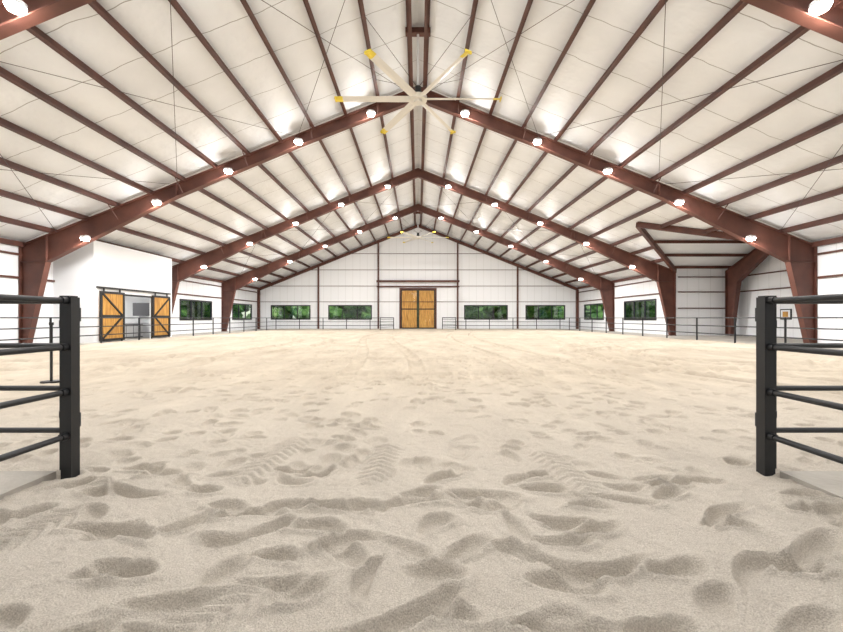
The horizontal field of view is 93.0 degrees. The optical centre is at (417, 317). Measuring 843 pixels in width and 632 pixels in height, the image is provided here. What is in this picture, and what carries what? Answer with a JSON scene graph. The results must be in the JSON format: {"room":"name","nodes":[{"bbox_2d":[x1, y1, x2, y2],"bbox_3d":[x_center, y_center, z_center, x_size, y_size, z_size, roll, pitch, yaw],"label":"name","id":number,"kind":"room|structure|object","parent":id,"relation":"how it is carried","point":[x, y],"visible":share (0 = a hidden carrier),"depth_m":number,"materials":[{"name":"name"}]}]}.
{"room":"sports facility","nodes":[
{"label":"sports facility","id":0,"kind":"room"},
{"bbox_2d":[0,237,257,342],"bbox_3d":[-19.875,-1.240,20.000,0.150,5.180,59.000,0,0,0],"label":"wall","id":1,"kind":"structure","parent":0,"point":[9,263],"depth_m":32.26,"materials":[{"name":"white metal"}]},
{"bbox_2d":[179,299,211,319],"bbox_3d":[-19.825,-0.700,35.800,0.150,1.800,5.200,0,0,0],"label":"window","id":2,"kind":"structure","parent":1,"relation":"in","point":[180,300],"depth_m":35.51,"materials":[{"name":"black"}]},
{"bbox_2d":[232,303,251,319],"bbox_3d":[-19.825,-0.700,45.100,0.150,1.800,5.000,0,0,0],"label":"window","id":3,"kind":"structure","parent":1,"relation":"in","point":[238,304],"depth_m":44.76,"materials":[{"name":"black"}]},
{"bbox_2d":[259,223,576,328],"bbox_3d":[0.000,-5.200,49.575,39.600,13.100,0.150,0,0,0],"label":"wall","id":4,"kind":"structure","parent":0,"point":[484,279],"depth_m":49.50,"materials":[{"name":"white metal"}]},
{"bbox_2d":[271,305,310,319],"bbox_3d":[-15.750,-0.700,49.525,4.900,1.800,0.150,0,0,0],"label":"window","id":5,"kind":"structure","parent":4,"relation":"in","point":[271,305],"depth_m":49.46,"materials":[{"name":"black"}]},
{"bbox_2d":[328,305,371,319],"bbox_3d":[-8.400,-0.700,49.525,5.400,1.800,0.150,0,0,0],"label":"window","id":6,"kind":"structure","parent":4,"relation":"in","point":[328,305],"depth_m":49.46,"materials":[{"name":"black"}]},
{"bbox_2d":[399,288,436,328],"bbox_3d":[0.000,-1.175,49.510,4.600,5.050,0.260,0,0,0],"label":"door","id":7,"kind":"structure","parent":4,"relation":"in","point":[421,309],"depth_m":49.53,"materials":[{"name":"orange wood"}]},
{"bbox_2d":[464,305,507,319],"bbox_3d":[8.400,-0.700,49.525,5.400,1.800,0.150,0,0,0],"label":"window","id":8,"kind":"structure","parent":4,"relation":"in","point":[464,305],"depth_m":49.46,"materials":[{"name":"black"}]},
{"bbox_2d":[525,305,564,319],"bbox_3d":[15.750,-0.700,49.525,4.900,1.800,0.150,0,0,0],"label":"window","id":9,"kind":"structure","parent":4,"relation":"in","point":[525,305],"depth_m":49.46,"materials":[{"name":"black"}]},
{"bbox_2d":[0,329,842,631],"bbox_3d":[0.000,1.403,20.050,33.800,0.255,58.700,0,0,0],"label":"floor","id":10,"kind":"structure","parent":0,"point":[275,480],"depth_m":3.17,"materials":[{"name":"beige sand"}]},
{"bbox_2d":[0,296,77,469],"bbox_3d":[-9.992,0.600,3.592,13.884,1.600,0.145,0,0,0],"label":"fence panel","id":11,"kind":"object","parent":10,"relation":"on","point":[2,345],"visible":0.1,"depth_m":3.60,"materials":[{"name":"black metal"}]},
{"bbox_2d":[0,294,80,478],"bbox_3d":[-3.020,0.610,1.570,0.090,1.581,3.999,0,0,0],"label":"fence","id":12,"kind":"object","parent":11,"relation":"attached to","point":[69,347],"visible":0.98,"depth_m":3.43,"materials":[{"name":"black metal"}]},
{"bbox_2d":[40,322,58,383],"bbox_3d":[-7.700,0.720,8.400,0.360,1.260,0.360,0,0,0],"label":"stanchion post","id":13,"kind":"object","parent":10,"relation":"on","point":[51,324],"visible":0.88,"depth_m":8.38,"materials":[{"name":"black metal"}]},
{"bbox_2d":[53,240,171,342],"bbox_3d":[-20.160,-1.440,25.150,5.120,5.580,6.900,0,0,0],"label":"wall","id":14,"kind":"structure","parent":10,"relation":"on","point":[78,273],"depth_m":22.38,"materials":[{"name":"white paint"}]},
{"bbox_2d":[0,317,842,342],"bbox_3d":[0.000,0.635,25.700,33.890,1.430,43.890,0,0,0],"label":"fence","id":15,"kind":"object","parent":10,"relation":"on","point":[785,327],"visible":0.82,"depth_m":24.42,"materials":[{"name":"black metal"}]},
{"bbox_2d":[677,255,801,338],"bbox_3d":[22.300,-2.400,25.500,4.700,7.500,10.900,0,0,0],"label":"wall side entry","id":16,"kind":"structure","parent":10,"relation":"on","point":[747,300],"depth_m":30.80,"materials":[{"name":"white metal"}]},
{"bbox_2d":[780,309,791,319],"bbox_3d":[24.462,-0.250,26.600,0.074,0.700,0.800,0,0,0],"label":"wall picture","id":17,"kind":"object","parent":16,"relation":"attached to","point":[783,312],"depth_m":26.51},
{"bbox_2d":[758,296,842,468],"bbox_3d":[9.992,0.600,3.592,13.884,1.600,0.145,0,0,0],"label":"fence panel","id":18,"kind":"object","parent":10,"relation":"on","point":[813,345],"visible":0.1,"depth_m":3.60,"materials":[{"name":"black metal"}]},
{"bbox_2d":[755,294,842,475],"bbox_3d":[3.020,0.610,1.570,0.090,1.581,3.999,0,0,0],"label":"fence","id":19,"kind":"object","parent":18,"relation":"attached to","point":[766,347],"visible":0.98,"depth_m":3.43,"materials":[{"name":"black metal"}]},
{"bbox_2d":[0,0,842,286],"bbox_3d":[2.350,-7.820,20.000,44.600,8.100,59.000,0,0,0],"label":"ceiling","id":20,"kind":"structure","parent":0,"point":[226,25],"depth_m":16.29,"materials":[{"name":"grey metal"}]},
{"bbox_2d":[334,14,501,133],"bbox_3d":[0.000,-10.070,16.000,6.640,2.960,5.880,0,0,0],"label":"ceiling fan","id":21,"kind":"object","parent":20,"relation":"hanging from","point":[415,98],"depth_m":15.88,"materials":[{"name":"beige metal"}]},
{"bbox_2d":[387,211,448,242],"bbox_3d":[0.000,-10.070,43.500,6.640,2.960,5.880,0,0,0],"label":"ceiling fan","id":22,"kind":"object","parent":20,"relation":"hanging from","point":[413,237],"depth_m":43.39,"materials":[{"name":"beige metal"}]},
{"bbox_2d":[0,0,842,274],"bbox_3d":[0.000,-7.750,25.000,36.016,7.019,30.811,0,0,0],"label":"rods","id":23,"kind":"object","parent":20,"relation":"attached to","point":[661,105],"depth_m":15.27,"materials":[{"name":"grey metal"}]},
{"bbox_2d":[0,0,842,283],"bbox_3d":[3.100,-7.525,20.000,42.800,8.126,59.000,0,0,0],"label":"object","id":24,"kind":"structure","parent":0,"point":[713,232],"depth_m":16.81,"materials":[{"name":"metal"}]},
{"bbox_2d":[0,329,842,499],"bbox_3d":[0.950,1.433,20.000,47.100,0.235,59.000,0,0,0],"label":"floor","id":25,"kind":"structure","parent":0,"point":[830,483],"depth_m":3.37,"materials":[{"name":"beige sand"}]},
{"bbox_2d":[125,303,149,337],"bbox_3d":[-19.125,0.150,26.985,1.650,2.400,2.870,0,0,0],"label":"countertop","id":26,"kind":"structure","parent":25,"relation":"on","point":[139,309],"depth_m":27.90,"materials":[{"name":"grey"}]},
{"bbox_2d":[19,87,816,342],"bbox_3d":[0.000,-5.079,19.950,39.560,12.859,1.520,0,0,0],"label":"steel frame","id":27,"kind":"object","parent":25,"relation":"on","point":[38,253],"visible":0.84,"depth_m":19.93,"materials":[{"name":"brown metal"}]},
{"bbox_2d":[3,0,27,15],"label":"lights","id":28,"kind":"object","parent":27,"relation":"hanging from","point":[20,7],"depth_m":9.18,"materials":[{"name":"grey metal"}]},
{"bbox_2d":[80,235,89,240],"label":"lights","id":29,"kind":"object","parent":27,"relation":"hanging from","point":[83,237],"depth_m":19.48,"materials":[{"name":"grey metal"}]},
{"bbox_2d":[152,199,160,204],"label":"lights","id":30,"kind":"object","parent":27,"relation":"hanging from","point":[155,201],"depth_m":19.45,"materials":[{"name":"grey metal"}]},
{"bbox_2d":[224,167,232,173],"label":"lights","id":31,"kind":"object","parent":27,"relation":"hanging from","point":[227,170],"depth_m":19.47,"materials":[{"name":"grey metal"}]},
{"bbox_2d":[294,138,302,144],"label":"lights","id":32,"kind":"object","parent":27,"relation":"hanging from","point":[298,141],"depth_m":19.46,"materials":[{"name":"grey metal"}]},
{"bbox_2d":[367,109,374,116],"label":"lights","id":33,"kind":"object","parent":27,"relation":"hanging from","point":[370,112],"depth_m":19.48,"materials":[{"name":"grey metal"}]},
{"bbox_2d":[461,109,468,116],"label":"lights","id":34,"kind":"object","parent":27,"relation":"hanging from","point":[464,113],"depth_m":19.48,"materials":[{"name":"grey metal"}]},
{"bbox_2d":[533,138,541,144],"label":"lights","id":35,"kind":"object","parent":27,"relation":"hanging from","point":[536,141],"depth_m":19.46,"materials":[{"name":"grey metal"}]},
{"bbox_2d":[603,167,611,173],"label":"lights","id":36,"kind":"object","parent":27,"relation":"hanging from","point":[607,170],"depth_m":19.47,"materials":[{"name":"grey metal"}]},
{"bbox_2d":[675,199,683,204],"label":"lights","id":37,"kind":"object","parent":27,"relation":"hanging from","point":[679,201],"depth_m":19.45,"materials":[{"name":"grey metal"}]},
{"bbox_2d":[746,235,755,240],"label":"lights","id":38,"kind":"object","parent":27,"relation":"hanging from","point":[750,237],"depth_m":19.48,"materials":[{"name":"grey metal"}]},
{"bbox_2d":[808,0,832,15],"label":"lights","id":39,"kind":"object","parent":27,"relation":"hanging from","point":[817,7],"depth_m":9.18,"materials":[{"name":"grey metal"}]},
{"bbox_2d":[222,204,613,330],"bbox_3d":[0.000,-5.079,40.400,39.560,12.859,1.520,0,0,0],"label":"steel frame","id":40,"kind":"object","parent":25,"relation":"on","point":[229,288],"visible":0.91,"depth_m":40.38,"materials":[{"name":"brown metal"}]},
{"bbox_2d":[257,224,578,328],"bbox_3d":[0.000,-5.106,49.305,39.560,12.912,0.350,0,0,0],"label":"framing","id":41,"kind":"object","parent":25,"relation":"on","point":[317,266],"visible":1,"depth_m":49.26,"materials":[{"name":"red metal"}]},
{"bbox_2d":[0,0,842,42],"bbox_3d":[0.000,-5.079,9.600,39.560,12.859,1.520,0,0,0],"label":"steel frame","id":42,"kind":"object","parent":25,"relation":"on","point":[829,23],"visible":0.86,"depth_m":9.59,"materials":[{"name":"brown metal"}]},
{"bbox_2d":[172,168,676,335],"bbox_3d":[0.000,-5.079,30.800,39.560,12.859,1.520,0,0,0],"label":"steel frame","id":43,"kind":"object","parent":25,"relation":"on","point":[665,279],"visible":0.85,"depth_m":30.78,"materials":[{"name":"brown metal"}]},
{"bbox_2d":[725,248,768,335],"bbox_3d":[23.600,-2.297,25.500,0.340,7.241,10.040,0,0,0],"label":"steel frame","id":44,"kind":"object","parent":25,"relation":"on","point":[734,275],"visible":0.57,"depth_m":29.65,"materials":[{"name":"brown metal"}]},
{"bbox_2d":[0,236,842,308],"bbox_3d":[2.350,-2.240,20.000,44.280,3.060,59.000,0,0,0],"label":"framing","id":45,"kind":"structure","parent":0,"point":[837,239],"depth_m":30.70,"materials":[{"name":"metal"}]},
{"bbox_2d":[99,288,124,340],"bbox_3d":[-17.479,-0.190,22.900,0.123,2.960,1.800,0,0,0],"label":"door","id":46,"kind":"structure","parent":45,"relation":"in","point":[111,304],"depth_m":22.84,"materials":[{"name":"orange wood"}]},
{"bbox_2d":[96,286,170,340],"bbox_3d":[-17.555,-0.200,25.125,0.090,3.100,6.550,0,0,0],"label":"trim","id":47,"kind":"structure","parent":45,"relation":"attached to","point":[96,286],"depth_m":25.22,"materials":[{"name":"black metal"}]},
{"bbox_2d":[152,293,170,337],"bbox_3d":[-17.479,-0.190,27.275,0.123,2.960,1.850,0,0,0],"label":"door","id":48,"kind":"structure","parent":45,"relation":"in","point":[161,305],"depth_m":27.14,"materials":[{"name":"orange wood"}]},
{"bbox_2d":[578,236,842,342],"bbox_3d":[19.875,-1.240,20.000,0.150,5.180,59.000,0,0,0],"label":"wall","id":49,"kind":"structure","parent":0,"point":[832,263],"depth_m":30.80,"materials":[{"name":"white metal"}]},
{"bbox_2d":[584,303,603,319],"bbox_3d":[19.825,-0.700,45.100,0.150,1.800,5.000,0,0,0],"label":"window","id":50,"kind":"structure","parent":49,"relation":"in","point":[597,304],"depth_m":44.76,"materials":[{"name":"black"}]},
{"bbox_2d":[624,299,656,319],"bbox_3d":[19.825,-0.700,35.800,0.150,1.800,5.200,0,0,0],"label":"window","id":51,"kind":"structure","parent":49,"relation":"in","point":[655,300],"depth_m":35.51,"materials":[{"name":"black"}]},
{"bbox_3d":[0.000,1.700,30.000,320.000,0.200,300.000,0,0,0],"label":"ground","id":52,"kind":"structure","parent":0,"visible":0},
{"bbox_2d":[181,291,654,321],"bbox_3d":[0.112,-4.670,45.861,126.806,12.641,73.851,0,0,0],"label":"tree line","id":53,"kind":"object","parent":52,"relation":"on","point":[349,312],"visible":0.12,"depth_m":67.07,"materials":[{"name":"plant"}]}
]}

